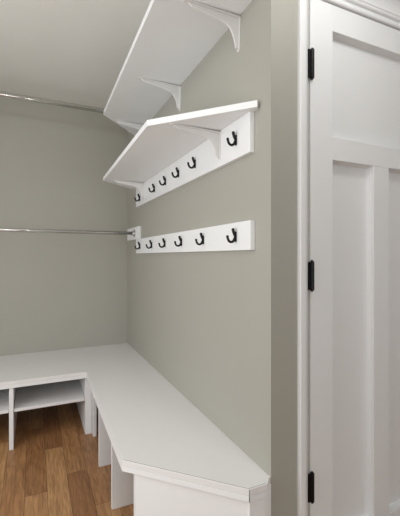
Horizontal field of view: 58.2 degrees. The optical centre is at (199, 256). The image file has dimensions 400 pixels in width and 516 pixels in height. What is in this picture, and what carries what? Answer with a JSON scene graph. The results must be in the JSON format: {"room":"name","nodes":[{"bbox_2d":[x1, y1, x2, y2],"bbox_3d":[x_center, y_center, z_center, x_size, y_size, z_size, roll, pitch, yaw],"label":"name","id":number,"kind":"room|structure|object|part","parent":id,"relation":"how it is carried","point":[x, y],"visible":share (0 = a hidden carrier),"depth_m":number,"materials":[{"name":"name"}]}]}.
{"room":"mudroom","nodes":[
{"label":"mudroom","id":0,"kind":"room"},
{"bbox_2d":[0,91,126,355],"bbox_3d":[-1.543,-0.043,2.788,2.150,2.445,0.100,0,0,-25],"label":"wall","id":1,"kind":"structure","parent":0,"point":[59,291],"depth_m":2.92,"materials":[{"name":"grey paint"}]},
{"bbox_2d":[0,402,133,515],"bbox_3d":[0.587,1.230,0.670,4.250,0.100,5.728,0,0,-25],"label":"floor","id":2,"kind":"structure","parent":0,"point":[52,468],"depth_m":2.00,"materials":[{"name":"brown wood"}]},
{"bbox_2d":[0,343,270,515],"bbox_3d":[-1.077,0.969,1.773,1.950,0.421,2.134,0,0,-25],"label":"bench","id":3,"kind":"object","parent":2,"relation":"on","point":[165,456],"visible":1,"depth_m":1.68,"materials":[{"name":"white laminate"}]},
{"bbox_2d":[0,389,8,413],"bbox_3d":[-1.501,0.946,2.394,0.435,0.019,0.649,0,0,-25],"label":"cubby shelf","id":4,"kind":"object","parent":3,"relation":"attached to","point":[4,393],"depth_m":2.32,"materials":[{"name":"white laminate"}]},
{"bbox_2d":[14,379,84,411],"bbox_3d":[-1.087,0.946,2.584,0.417,0.019,0.649,0,0,-25],"label":"cubby shelf","id":5,"kind":"object","parent":3,"relation":"attached to","point":[70,391],"depth_m":2.42,"materials":[{"name":"white laminate"}]},
{"bbox_3d":[-0.698,0.991,2.372,0.022,0.379,0.043,0,0,-25],"label":"corner post","id":6,"kind":"part","parent":3,"relation":"part of","materials":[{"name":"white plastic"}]},
{"bbox_3d":[-0.383,0.991,2.105,0.411,0.379,0.019,0,0,-25],"label":"support panel","id":7,"kind":"part","parent":3,"relation":"part of","materials":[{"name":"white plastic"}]},
{"bbox_3d":[-0.227,0.991,1.766,0.411,0.379,0.019,0,0,-25],"label":"support panel","id":8,"kind":"part","parent":3,"relation":"part of","materials":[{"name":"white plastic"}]},
{"bbox_3d":[-0.073,0.991,1.423,0.380,0.379,0.022,0,0,-25],"label":"panel","id":9,"kind":"part","parent":3,"relation":"part of","materials":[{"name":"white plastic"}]},
{"bbox_3d":[-0.037,0.991,1.266,0.427,0.379,0.019,0,0,20],"label":"panel","id":10,"kind":"part","parent":3,"relation":"part of","materials":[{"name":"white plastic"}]},
{"bbox_3d":[0.188,0.991,1.197,0.063,0.379,0.018,0,0,-25],"label":"panel","id":11,"kind":"part","parent":3,"relation":"part of","materials":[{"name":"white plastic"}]},
{"bbox_2d":[0,0,150,107],"bbox_3d":[0.587,-1.315,0.670,4.250,0.100,5.728,0,0,-25],"label":"ceiling","id":12,"kind":"structure","parent":0,"point":[71,51],"depth_m":2.14,"materials":[{"name":"paint"}]},
{"bbox_2d":[127,0,293,515],"bbox_3d":[-0.151,-0.043,2.213,0.100,2.445,2.108,0,0,-25],"label":"wall","id":13,"kind":"structure","parent":0,"point":[218,326],"depth_m":1.43,"materials":[{"name":"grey paint"}]},
{"bbox_2d":[0,92,128,131],"bbox_3d":[-1.413,-1.113,2.504,1.950,0.105,0.350,0,0,-25],"label":"rod","id":14,"kind":"object","parent":13,"relation":"attached to","point":[6,95],"visible":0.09,"depth_m":2.57,"materials":[{"name":"silver metal"}]},
{"bbox_3d":[-1.381,-1.104,2.436,1.906,0.027,0.027,0,0,-25],"label":"rod","id":15,"kind":"part","parent":14,"relation":"part of","materials":[{"name":"silver metal"}]},
{"bbox_2d":[0,226,140,240],"bbox_3d":[-1.413,-0.184,2.504,1.950,0.096,0.350,0,0,-25],"label":"rod","id":16,"kind":"object","parent":13,"relation":"attached to","point":[134,233],"visible":1,"depth_m":2.67,"materials":[{"name":"silver metal"}]},
{"bbox_3d":[-1.381,-0.182,2.436,1.906,0.027,0.027,0,0,-25],"label":"rod","id":17,"kind":"part","parent":16,"relation":"part of","materials":[{"name":"silver metal"}]},
{"bbox_2d":[104,0,252,134],"bbox_3d":[-0.280,-0.897,1.974,0.335,0.166,1.760,0,0,-25],"label":"wall shelf","id":18,"kind":"object","parent":13,"relation":"attached to","point":[173,37],"visible":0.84,"depth_m":1.66,"materials":[{"name":"white wood"}]},
{"bbox_2d":[103,100,257,206],"bbox_3d":[-0.292,-0.472,2.018,0.320,0.175,1.750,0,0,-25],"label":"shelf","id":19,"kind":"object","parent":13,"relation":"attached to","point":[167,154],"visible":1,"depth_m":1.66,"materials":[{"name":"white wood"}]},
{"bbox_2d":[135,220,254,252],"bbox_3d":[-0.169,-0.079,2.057,0.064,0.110,1.641,0,0,-25],"label":"hook rail","id":20,"kind":"object","parent":13,"relation":"attached to","point":[236,236],"visible":1,"depth_m":1.66,"materials":[{"name":"white wood"}]},
{"bbox_2d":[294,0,396,515],"bbox_3d":[1.264,-0.043,1.770,2.101,2.445,0.120,0,0,-25],"label":"wall","id":21,"kind":"structure","parent":0,"point":[295,1],"depth_m":1.28,"materials":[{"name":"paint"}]},
{"bbox_2d":[298,0,307,515],"bbox_3d":[0.369,0.116,1.284,0.037,2.128,0.016,0,0,-25],"label":"trim","id":22,"kind":"structure","parent":21,"relation":"attached to","point":[302,4],"depth_m":1.28,"materials":[{"name":"white paint"}]},
{"bbox_2d":[308,0,399,515],"bbox_3d":[0.736,0.112,1.441,0.758,2.113,0.119,0,0,-25],"label":"door","id":23,"kind":"structure","parent":21,"relation":"in","point":[354,59],"depth_m":1.43,"materials":[{"name":"white paint"}]},
{"bbox_3d":[0.583,0.346,1.425,0.220,1.420,0.010,0,0,-25],"label":"panel","id":24,"kind":"part","parent":23,"relation":"part of","materials":[{"name":"white paint"}]},
{"bbox_3d":[0.589,0.346,1.413,0.218,1.418,0.019,0,0,-25],"label":"panel moulding","id":25,"kind":"part","parent":23,"relation":"part of","materials":[{"name":"white paint"}]},
{"bbox_3d":[0.728,-0.648,1.477,0.524,0.396,0.019,0,0,-25],"label":"panel moulding","id":26,"kind":"part","parent":23,"relation":"part of","materials":[{"name":"white paint"}]},
{"bbox_3d":[0.722,-0.648,1.489,0.526,0.398,0.010,0,0,-25],"label":"panel","id":27,"kind":"part","parent":23,"relation":"part of","materials":[{"name":"white paint"}]},
{"bbox_3d":[0.867,0.346,1.540,0.218,1.418,0.019,0,0,-25],"label":"panel moulding","id":28,"kind":"part","parent":23,"relation":"part of","materials":[{"name":"white paint"}]},
{"bbox_3d":[0.861,0.346,1.553,0.220,1.420,0.010,0,0,-25],"label":"panel","id":29,"kind":"part","parent":23,"relation":"part of","materials":[{"name":"white paint"}]},
{"bbox_2d":[322,0,399,30],"bbox_3d":[0.752,-1.004,1.423,0.844,0.111,0.084,0,0,-25],"label":"trim","id":30,"kind":"structure","parent":21,"relation":"attached to","point":[386,12],"depth_m":1.42,"materials":[{"name":"white paint"}]}
]}

